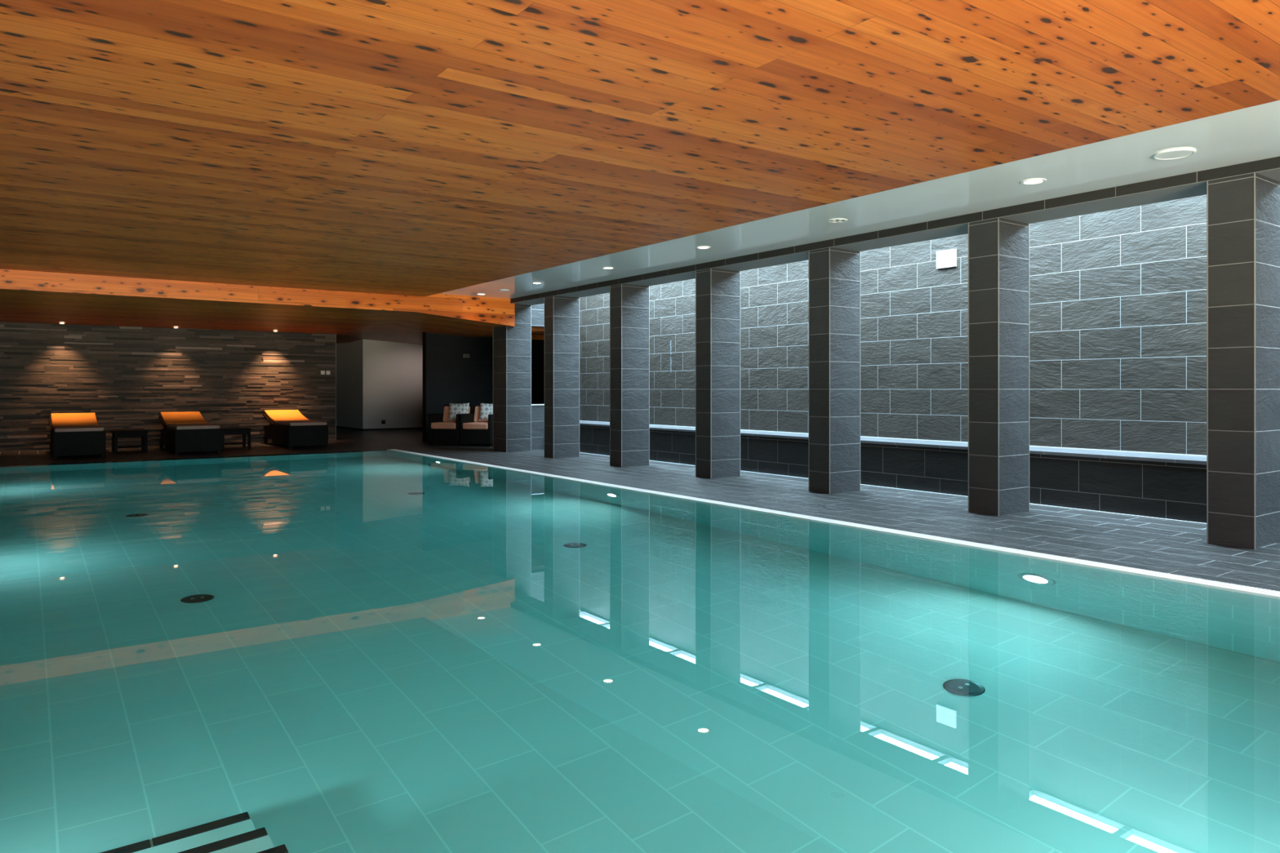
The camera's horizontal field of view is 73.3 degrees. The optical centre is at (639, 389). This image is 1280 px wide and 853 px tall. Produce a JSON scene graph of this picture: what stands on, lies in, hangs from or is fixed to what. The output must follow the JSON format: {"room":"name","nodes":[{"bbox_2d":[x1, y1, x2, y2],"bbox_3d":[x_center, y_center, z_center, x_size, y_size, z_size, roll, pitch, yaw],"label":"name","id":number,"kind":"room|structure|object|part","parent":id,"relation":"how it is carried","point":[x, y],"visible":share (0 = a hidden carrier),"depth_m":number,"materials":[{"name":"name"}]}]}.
{"room":"indoor swimming pool","nodes":[
{"label":"indoor swimming pool","id":0,"kind":"room"},
{"bbox_2d":[0,321,335,451],"bbox_3d":[-9.755,-0.311,17.350,7.016,2.900,0.278,0,0,-36],"label":"stone wall","id":1,"kind":"structure","parent":0,"point":[126,376],"depth_m":17.19,"materials":[{"name":"grey stone"}]},
{"bbox_2d":[334,333,336,439],"bbox_3d":[-6.903,-0.111,19.399,0.008,2.500,0.282,0,0,-36],"label":"trim","id":2,"kind":"structure","parent":1,"relation":"attached to","point":[335,334],"depth_m":19.28,"materials":[{"name":"grey"}]},
{"bbox_2d":[3,449,378,466],"bbox_3d":[-7.228,1.264,14.467,6.320,0.249,0.030,0,0,-36],"label":"wall","id":3,"kind":"structure","parent":0,"point":[375,450],"depth_m":14.38,"materials":[{"name":"tile"}]},
{"bbox_2d":[0,268,514,326],"bbox_3d":[-5.650,-1.440,13.089,8.314,0.613,0.050,0,0,-36],"label":"timber beam","id":4,"kind":"structure","parent":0,"point":[500,311],"depth_m":12.99,"materials":[{"name":"brown wood"}]},
{"bbox_2d":[0,288,544,344],"bbox_3d":[-7.288,-1.504,19.469,13.104,0.775,12.278,0,0,-36],"label":"ceiling","id":5,"kind":"structure","parent":0,"point":[349,325],"depth_m":15.16,"materials":[{"name":"brown wood"}]},
{"bbox_2d":[531,334,544,340],"bbox_3d":[-1.482,-1.196,19.271,3.700,0.230,0.220,0,0,-36],"label":"timber beam","id":6,"kind":"structure","parent":5,"relation":"attached to","point":[538,337],"depth_m":18.62,"materials":[{"name":"brown wood"}]},
{"bbox_2d":[336,339,422,428],"bbox_3d":[-7.642,-0.386,25.206,1.790,2.950,2.550,0,0,-36],"label":"wall","id":7,"kind":"structure","parent":0,"point":[377,381],"depth_m":24.21,"materials":[{"name":"paint"}]},
{"bbox_2d":[336,426,422,430],"bbox_3d":[-7.644,1.114,25.217,1.760,0.050,2.530,0,0,-36],"label":"baseboard","id":8,"kind":"structure","parent":7,"relation":"attached to","point":[419,428],"depth_m":24.25,"materials":[{"name":"grey paint"}]},
{"bbox_2d":[422,332,544,441],"bbox_3d":[-2.784,-0.361,20.294,4.820,3.000,0.200,0,0,-36],"label":"wall","id":9,"kind":"structure","parent":0,"point":[448,377],"depth_m":19.28,"materials":[{"name":"paint"}]},
{"bbox_2d":[462,354,469,357],"bbox_3d":[-3.908,-0.751,19.338,0.150,0.080,0.038,0,0,-36],"label":"wall sensor","id":10,"kind":"object","parent":9,"relation":"attached to","point":[464,355],"visible":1,"depth_m":19.32,"materials":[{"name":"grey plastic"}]},
{"bbox_2d":[531,303,544,449],"bbox_3d":[-1.717,-0.411,16.627,1.370,3.100,0.200,0,0,-36],"label":"wall","id":11,"kind":"structure","parent":0,"point":[537,310],"depth_m":16.35,"materials":[{"name":"tile"}]},
{"bbox_2d":[0,0,1279,297],"bbox_3d":[-1.390,-1.621,5.713,6.615,0.120,16.900,0,0,-36],"label":"ceiling","id":12,"kind":"structure","parent":0,"point":[413,148],"depth_m":4.77,"materials":[{"name":"brown wood"}]},
{"bbox_2d":[0,427,1279,591],"bbox_3d":[-2.349,1.264,12.599,13.100,0.250,29.200,0,0,-36],"label":"floor","id":13,"kind":"structure","parent":0,"point":[1182,548],"depth_m":8.12,"materials":[{"name":"tile"}]},
{"bbox_2d":[48,413,106,458],"bbox_3d":[-9.935,0.791,15.148,0.740,0.696,2.197,0,0,-36],"label":"sun lounger","id":14,"kind":"object","parent":13,"relation":"on","point":[72,434],"visible":1,"depth_m":14.36,"materials":[{"name":"wicker"}]},
{"bbox_3d":[-10.310,0.626,15.669,0.740,0.241,0.914,0,0,-36],"label":"backrest","id":15,"kind":"part","parent":14,"relation":"part of","materials":[{"name":"fabric"}]},
{"bbox_2d":[50,413,98,426],"bbox_3d":[-10.295,0.568,15.648,0.690,0.250,0.942,0,0,-36],"label":"cushion","id":16,"kind":"object","parent":14,"relation":"on","point":[56,419],"depth_m":15.68,"materials":[{"name":"orange fabric"}]},
{"bbox_2d":[52,425,103,432],"bbox_3d":[-9.664,0.674,14.772,0.690,0.066,1.270,0,0,-36],"label":"seat cushion","id":17,"kind":"object","parent":14,"relation":"on","point":[55,428],"depth_m":14.36,"materials":[{"name":"grey fabric"}]},
{"bbox_2d":[111,429,148,453],"bbox_3d":[-9.329,0.947,15.709,0.540,0.385,0.540,0,0,-36],"label":"side table","id":18,"kind":"object","parent":13,"relation":"on","point":[142,433],"visible":1,"depth_m":15.58,"materials":[{"name":"wood"}]},
{"bbox_3d":[-9.657,1.004,15.763,0.050,0.270,0.050,0,0,-36],"label":"leg","id":19,"kind":"part","parent":18,"relation":"part of","materials":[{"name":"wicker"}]},
{"bbox_3d":[-9.382,1.004,15.381,0.050,0.270,0.050,0,0,-36],"label":"leg","id":20,"kind":"part","parent":18,"relation":"part of","materials":[{"name":"wood"}]},
{"bbox_2d":[117,445,144,448],"bbox_3d":[-9.329,1.054,15.709,0.420,0.020,0.420,0,0,-36],"label":"shelf","id":21,"kind":"object","parent":18,"relation":"attached to","point":[119,446],"depth_m":15.60,"materials":[{"name":"wood"}]},
{"bbox_3d":[-9.275,1.004,16.037,0.050,0.270,0.050,0,0,-36],"label":"leg","id":22,"kind":"part","parent":18,"relation":"part of","materials":[{"name":"wood"}]},
{"bbox_3d":[-9.001,1.004,15.655,0.050,0.270,0.050,0,0,-36],"label":"leg","id":23,"kind":"part","parent":18,"relation":"part of","materials":[{"name":"wood"}]},
{"bbox_2d":[159,411,222,454],"bbox_3d":[-8.409,0.791,16.023,0.740,0.696,2.197,0,0,-36],"label":"sun lounger","id":24,"kind":"object","parent":13,"relation":"on","point":[182,431],"visible":1,"depth_m":15.26,"materials":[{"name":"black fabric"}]},
{"bbox_3d":[-9.243,1.074,16.609,0.060,0.130,0.060,0,0,-36],"label":"leg","id":25,"kind":"part","parent":24,"relation":"part of","materials":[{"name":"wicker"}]},
{"bbox_3d":[-8.787,0.864,16.549,0.700,0.310,0.770,0,0,-36],"label":"tail frame","id":26,"kind":"part","parent":24,"relation":"part of","materials":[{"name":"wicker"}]},
{"bbox_3d":[-8.784,0.626,16.544,0.740,0.241,0.914,0,0,-36],"label":"backrest","id":27,"kind":"part","parent":24,"relation":"part of","materials":[{"name":"fabric"}]},
{"bbox_2d":[160,411,207,425],"bbox_3d":[-8.769,0.568,16.524,0.690,0.250,0.942,0,0,-36],"label":"cushion","id":28,"kind":"object","parent":24,"relation":"on","point":[180,417],"depth_m":16.53,"materials":[{"name":"orange fabric"}]},
{"bbox_2d":[166,422,220,430],"bbox_3d":[-8.139,0.674,15.647,0.690,0.066,1.270,0,0,-36],"label":"seat cushion","id":29,"kind":"object","parent":24,"relation":"on","point":[170,426],"depth_m":15.25,"materials":[{"name":"grey fabric"}]},
{"bbox_2d":[219,427,251,448],"bbox_3d":[-7.866,0.947,16.638,0.540,0.385,0.540,0,0,-36],"label":"side table","id":30,"kind":"object","parent":13,"relation":"on","point":[225,431],"visible":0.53,"depth_m":16.50,"materials":[{"name":"wood"}]},
{"bbox_3d":[-7.919,1.004,16.310,0.050,0.270,0.050,0,0,-36],"label":"leg","id":31,"kind":"part","parent":30,"relation":"part of","materials":[{"name":"wood"}]},
{"bbox_2d":[224,442,247,444],"bbox_3d":[-7.866,1.054,16.638,0.420,0.020,0.420,0,0,-36],"label":"shelf","id":32,"kind":"object","parent":30,"relation":"attached to","point":[226,443],"depth_m":16.51,"materials":[{"name":"wood"}]},
{"bbox_3d":[-7.812,1.004,16.966,0.050,0.270,0.050,0,0,-36],"label":"leg","id":33,"kind":"part","parent":30,"relation":"part of","materials":[{"name":"wood"}]},
{"bbox_3d":[-7.538,1.004,16.585,0.050,0.270,0.050,0,0,-36],"label":"leg","id":34,"kind":"part","parent":30,"relation":"part of","materials":[{"name":"wood"}]},
{"bbox_2d":[262,409,328,448],"bbox_3d":[-7.062,0.791,17.559,0.740,0.696,2.197,0,0,-36],"label":"sun lounger","id":35,"kind":"object","parent":13,"relation":"on","point":[290,428],"visible":1,"depth_m":16.83,"materials":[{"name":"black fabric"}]},
{"bbox_3d":[-7.440,0.864,18.084,0.700,0.310,0.770,0,0,-36],"label":"tail frame","id":36,"kind":"part","parent":35,"relation":"part of","materials":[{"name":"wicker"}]},
{"bbox_3d":[-7.437,0.626,18.080,0.740,0.241,0.914,0,0,-36],"label":"backrest","id":37,"kind":"part","parent":35,"relation":"part of","materials":[{"name":"wicker"}]},
{"bbox_2d":[264,409,309,422],"bbox_3d":[-7.422,0.568,18.060,0.690,0.250,0.942,0,0,-36],"label":"cushion","id":38,"kind":"object","parent":35,"relation":"on","point":[271,415],"depth_m":18.06,"materials":[{"name":"orange fabric"}]},
{"bbox_2d":[274,420,326,426],"bbox_3d":[-6.792,0.674,17.183,0.690,0.066,1.270,0,0,-36],"label":"seat cushion","id":39,"kind":"object","parent":35,"relation":"on","point":[277,423],"depth_m":16.79,"materials":[{"name":"grey fabric"}]},
{"bbox_2d":[427,404,475,445],"bbox_3d":[-3.858,0.732,17.646,0.684,0.815,0.760,0,0,16],"label":"wicker armchair","id":40,"kind":"object","parent":13,"relation":"on","point":[440,430],"visible":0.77,"depth_m":17.33,"materials":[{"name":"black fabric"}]},
{"bbox_3d":[-4.162,0.651,17.724,0.057,0.305,0.720,0,0,16],"label":"armrest","id":41,"kind":"part","parent":40,"relation":"part of","materials":[{"name":"wicker"}]},
{"bbox_2d":[431,422,456,429],"bbox_3d":[-3.879,0.738,17.574,0.560,0.128,0.610,0,0,16],"label":"seat cushion","id":42,"kind":"object","parent":40,"relation":"on","point":[434,425],"depth_m":17.29,"materials":[{"name":"beige fabric"}]},
{"bbox_2d":[442,405,470,422],"bbox_3d":[-3.806,0.510,17.826,0.560,0.323,0.184,0,0,16],"label":"cushion","id":43,"kind":"object","parent":40,"relation":"on","point":[446,413],"depth_m":17.82,"materials":[{"name":"beige fabric"}]},
{"bbox_2d":[447,403,469,421],"bbox_3d":[-3.743,0.467,17.721,0.480,0.374,0.163,0,0,16],"label":"throw pillow","id":44,"kind":"object","parent":40,"relation":"on","point":[454,408],"visible":0.78,"depth_m":17.67,"materials":[{"name":"grey fabric"}]},
{"bbox_3d":[-3.773,0.564,17.939,0.684,0.480,0.148,0,0,16],"label":"backrest","id":45,"kind":"part","parent":40,"relation":"part of","materials":[{"name":"wicker"}]},
{"bbox_3d":[-3.560,0.651,17.548,0.057,0.305,0.720,0,0,16],"label":"armrest","id":46,"kind":"part","parent":40,"relation":"part of","materials":[{"name":"wicker"}]},
{"bbox_2d":[459,404,493,446],"bbox_3d":[-3.180,0.732,17.447,0.684,0.815,0.760,0,0,16],"label":"wicker armchair","id":47,"kind":"object","parent":13,"relation":"on","point":[472,431],"visible":0.64,"depth_m":17.11,"materials":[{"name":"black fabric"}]},
{"bbox_3d":[-3.484,0.651,17.526,0.057,0.305,0.720,0,0,16],"label":"armrest","id":48,"kind":"part","parent":47,"relation":"part of","materials":[{"name":"wicker"}]},
{"bbox_2d":[462,422,488,429],"bbox_3d":[-3.201,0.738,17.375,0.560,0.128,0.610,0,0,16],"label":"seat cushion","id":49,"kind":"object","parent":47,"relation":"on","point":[466,425],"depth_m":17.09,"materials":[{"name":"beige fabric"}]},
{"bbox_2d":[473,406,488,422],"bbox_3d":[-3.127,0.510,17.628,0.560,0.323,0.184,0,0,16],"label":"cushion","id":50,"kind":"object","parent":47,"relation":"on","point":[477,411],"depth_m":17.62,"materials":[{"name":"beige fabric"}]},
{"bbox_2d":[478,403,493,421],"bbox_3d":[-3.064,0.467,17.523,0.480,0.374,0.163,0,0,16],"label":"throw pillow","id":51,"kind":"object","parent":47,"relation":"on","point":[486,410],"visible":0.48,"depth_m":17.48,"materials":[{"name":"grey fabric"}]},
{"bbox_3d":[-2.882,0.651,17.350,0.057,0.305,0.720,0,0,16],"label":"armrest","id":52,"kind":"part","parent":47,"relation":"part of","materials":[{"name":"wicker"}]},
{"bbox_2d":[493,304,531,452],"bbox_3d":[-2.374,-0.203,15.938,0.508,2.683,0.558,0,0,-36],"label":"tiled column","id":53,"kind":"structure","parent":13,"relation":"on","point":[512,346],"depth_m":15.74,"materials":[{"name":"tile"}]},
{"bbox_3d":[-2.416,-0.203,15.569,0.008,2.683,0.008,0,0,-36],"label":"corner trim","id":54,"kind":"part","parent":53,"relation":"part of","materials":[{"name":"grey metal"}]},
{"bbox_3d":[-2.010,-0.203,15.861,0.008,2.683,0.008,0,0,-36],"label":"corner trim","id":55,"kind":"part","parent":53,"relation":"part of","materials":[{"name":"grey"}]},
{"bbox_2d":[544,295,579,457],"bbox_3d":[-1.314,-0.203,14.465,0.508,2.683,0.308,0,0,-36],"label":"tiled column","id":56,"kind":"structure","parent":13,"relation":"on","point":[562,313],"depth_m":14.34,"materials":[{"name":"tile"}]},
{"bbox_3d":[-1.023,-0.203,14.489,0.008,2.683,0.008,0,0,-36],"label":"corner trim","id":57,"kind":"part","parent":56,"relation":"part of","materials":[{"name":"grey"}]},
{"bbox_2d":[609,284,649,466],"bbox_3d":[-0.155,-0.203,12.854,0.508,2.683,0.308,0,0,-36],"label":"tiled column","id":58,"kind":"structure","parent":13,"relation":"on","point":[629,304],"depth_m":12.72,"materials":[{"name":"tile"}]},
{"bbox_3d":[-0.445,-0.203,12.829,0.008,2.683,0.008,0,0,-36],"label":"corner trim","id":59,"kind":"part","parent":58,"relation":"part of","materials":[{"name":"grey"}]},
{"bbox_3d":[-0.270,-0.203,12.586,0.008,2.683,0.008,0,0,-36],"label":"corner trim","id":60,"kind":"part","parent":58,"relation":"part of","materials":[{"name":"grey metal"}]},
{"bbox_3d":[0.136,-0.203,12.878,0.008,2.683,0.008,0,0,-36],"label":"corner trim","id":61,"kind":"part","parent":58,"relation":"part of","materials":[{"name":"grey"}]},
{"bbox_2d":[695,267,740,478],"bbox_3d":[1.019,-0.203,11.222,0.508,2.683,0.308,0,0,-36],"label":"tiled column","id":62,"kind":"structure","parent":13,"relation":"on","point":[717,291],"depth_m":11.09,"materials":[{"name":"tile"}]},
{"bbox_3d":[0.728,-0.203,11.198,0.008,2.683,0.008,0,0,-36],"label":"corner trim","id":63,"kind":"part","parent":62,"relation":"part of","materials":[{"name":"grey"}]},
{"bbox_3d":[0.904,-0.203,10.954,0.008,2.683,0.008,0,0,-36],"label":"corner trim","id":64,"kind":"part","parent":62,"relation":"part of","materials":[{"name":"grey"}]},
{"bbox_3d":[1.310,-0.203,11.246,0.008,2.683,0.008,0,0,-36],"label":"corner trim","id":65,"kind":"part","parent":62,"relation":"part of","materials":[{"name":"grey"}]},
{"bbox_2d":[808,247,860,493],"bbox_3d":[2.176,-0.203,9.613,0.508,2.683,0.308,0,0,-36],"label":"tiled column","id":66,"kind":"structure","parent":13,"relation":"on","point":[833,273],"depth_m":9.48,"materials":[{"name":"tile"}]},
{"bbox_3d":[1.886,-0.203,9.589,0.008,2.683,0.008,0,0,-36],"label":"corner trim","id":67,"kind":"part","parent":66,"relation":"part of","materials":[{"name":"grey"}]},
{"bbox_3d":[2.061,-0.203,9.345,0.008,2.683,0.008,0,0,-36],"label":"corner trim","id":68,"kind":"part","parent":66,"relation":"part of","materials":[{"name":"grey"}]},
{"bbox_3d":[2.467,-0.203,9.637,0.008,2.683,0.008,0,0,-36],"label":"corner trim","id":69,"kind":"part","parent":66,"relation":"part of","materials":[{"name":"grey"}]},
{"bbox_2d":[579,420,1206,523],"bbox_3d":[3.521,0.871,9.554,0.625,0.537,17.400,0,0,-36],"label":"tiled bench","id":70,"kind":"object","parent":13,"relation":"on","point":[1169,486],"visible":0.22,"depth_m":9.11,"materials":[{"name":"tile"}]},
{"bbox_2d":[579,452,1206,524],"bbox_3d":[3.261,1.136,9.367,0.034,0.006,17.400,0,0,-36],"label":"trim","id":71,"kind":"structure","parent":70,"relation":"attached to","point":[580,452],"depth_m":9.07,"materials":[{"name":"grey"}]},
{"bbox_2d":[968,217,1029,515],"bbox_3d":[3.339,-0.203,7.997,0.508,2.683,0.308,0,0,-36],"label":"tiled column","id":72,"kind":"structure","parent":13,"relation":"on","point":[998,248],"depth_m":7.86,"materials":[{"name":"tile"}]},
{"bbox_3d":[3.048,-0.203,7.972,0.008,2.683,0.008,0,0,-36],"label":"corner trim","id":73,"kind":"part","parent":72,"relation":"part of","materials":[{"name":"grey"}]},
{"bbox_3d":[3.224,-0.203,7.729,0.008,2.683,0.008,0,0,-36],"label":"corner trim","id":74,"kind":"part","parent":72,"relation":"part of","materials":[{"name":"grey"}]},
{"bbox_3d":[3.629,-0.203,8.021,0.008,2.683,0.008,0,0,-36],"label":"corner trim","id":75,"kind":"part","parent":72,"relation":"part of","materials":[{"name":"grey metal"}]},
{"bbox_2d":[1206,172,1279,549],"bbox_3d":[4.495,-0.203,6.390,0.508,2.683,0.308,0,0,-36],"label":"tiled column","id":76,"kind":"structure","parent":13,"relation":"on","point":[1243,211],"depth_m":6.25,"materials":[{"name":"tile"}]},
{"bbox_2d":[510,156,1279,305],"bbox_3d":[2.604,-1.752,9.018,0.500,0.417,17.600,0,0,-36],"label":"lintel","id":77,"kind":"object","parent":76,"relation":"on","point":[1197,188],"visible":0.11,"depth_m":8.02,"materials":[{"name":"stone"}]},
{"bbox_2d":[510,168,1279,303],"bbox_3d":[2.402,-1.544,8.872,0.005,0.004,17.600,0,0,-36],"label":"trim","id":78,"kind":"structure","parent":77,"relation":"attached to","point":[1275,168],"depth_m":7.95,"materials":[{"name":"grey"}]},
{"bbox_3d":[4.204,-0.203,6.366,0.008,2.683,0.008,0,0,-36],"label":"corner trim","id":79,"kind":"part","parent":76,"relation":"part of","materials":[{"name":"grey metal"}]},
{"bbox_3d":[4.379,-0.203,6.122,0.008,2.683,0.008,0,0,-36],"label":"corner trim","id":80,"kind":"part","parent":76,"relation":"part of","materials":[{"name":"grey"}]},
{"bbox_2d":[438,100,1279,298],"bbox_3d":[1.945,-1.676,8.125,1.613,0.100,16.920,0,0,-36],"label":"ceiling","id":81,"kind":"structure","parent":0,"point":[1251,134],"depth_m":7.21,"materials":[{"name":"white paint"}]},
{"bbox_2d":[601,266,614,269],"bbox_3d":[-0.426,-1.624,11.519,0.170,0.008,0.170,0,0,-36],"label":"recessed light","id":82,"kind":"object","parent":81,"relation":"in","point":[604,268],"visible":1,"depth_m":11.52,"materials":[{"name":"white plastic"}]},
{"bbox_2d":[696,245,710,248],"bbox_3d":[0.727,-1.624,9.848,0.170,0.008,0.170,0,0,-36],"label":"recessed light","id":83,"kind":"object","parent":81,"relation":"in","point":[703,246],"visible":1,"depth_m":9.86,"materials":[{"name":"white plastic"}]},
{"bbox_2d":[827,218,847,222],"bbox_3d":[1.903,-1.622,8.280,0.190,0.012,0.190,0,0,-36],"label":"recessed light","id":84,"kind":"object","parent":81,"relation":"in","point":[833,220],"visible":1,"depth_m":8.27,"materials":[{"name":"white plastic"}]},
{"bbox_2d":[1019,177,1046,184],"bbox_3d":[3.075,-1.624,6.720,0.190,0.008,0.190,0,0,-36],"label":"recessed light","id":85,"kind":"object","parent":81,"relation":"in","point":[1038,180],"visible":1,"depth_m":6.72,"materials":[{"name":"white plastic"}]},
{"bbox_2d":[1152,148,1195,159],"bbox_3d":[3.683,-1.620,5.926,0.255,0.012,0.255,0,0,-36],"label":"recessed light","id":86,"kind":"object","parent":81,"relation":"attached to","point":[1175,153],"visible":1,"depth_m":5.90,"materials":[{"name":"white plastic"}]},
{"bbox_2d":[579,195,1206,455],"bbox_3d":[3.876,-0.286,9.810,0.250,3.350,17.800,0,0,-36],"label":"wall","id":87,"kind":"structure","parent":0,"point":[1117,298],"depth_m":9.80,"materials":[{"name":"stone"}]},
{"bbox_2d":[936,248,956,269],"bbox_3d":[3.566,-1.516,10.002,0.030,0.204,0.255,0,0,-36],"label":"wall light","id":88,"kind":"object","parent":87,"relation":"attached to","point":[947,258],"visible":1,"depth_m":9.98,"materials":[{"name":"white plastic"}]},
{"bbox_3d":[-2.804,2.539,8.189,6.470,0.200,15.630,0,0,-36],"label":"floor","id":89,"kind":"structure","parent":0,"visible":0},
{"bbox_2d":[0,449,1279,852],"bbox_3d":[-2.804,1.793,8.188,6.178,1.300,15.338,0,0,-36],"label":"pool water","id":90,"kind":"object","parent":89,"relation":"on","point":[380,651],"visible":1,"depth_m":3.46,"materials":[{"name":"teal liquid"}]},
{"bbox_3d":[-0.195,1.804,9.973,0.150,1.270,15.480,0,0,-36],"label":"wall","id":91,"kind":"structure","parent":0,"visible":0},
{"bbox_2d":[387,448,1279,598],"bbox_3d":[-0.242,1.152,10.032,0.147,0.034,15.330,0,0,-36],"label":"pool edge","id":92,"kind":"object","parent":91,"relation":"on","point":[1244,588],"visible":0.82,"depth_m":6.44,"materials":[{"name":"white"}]}
]}

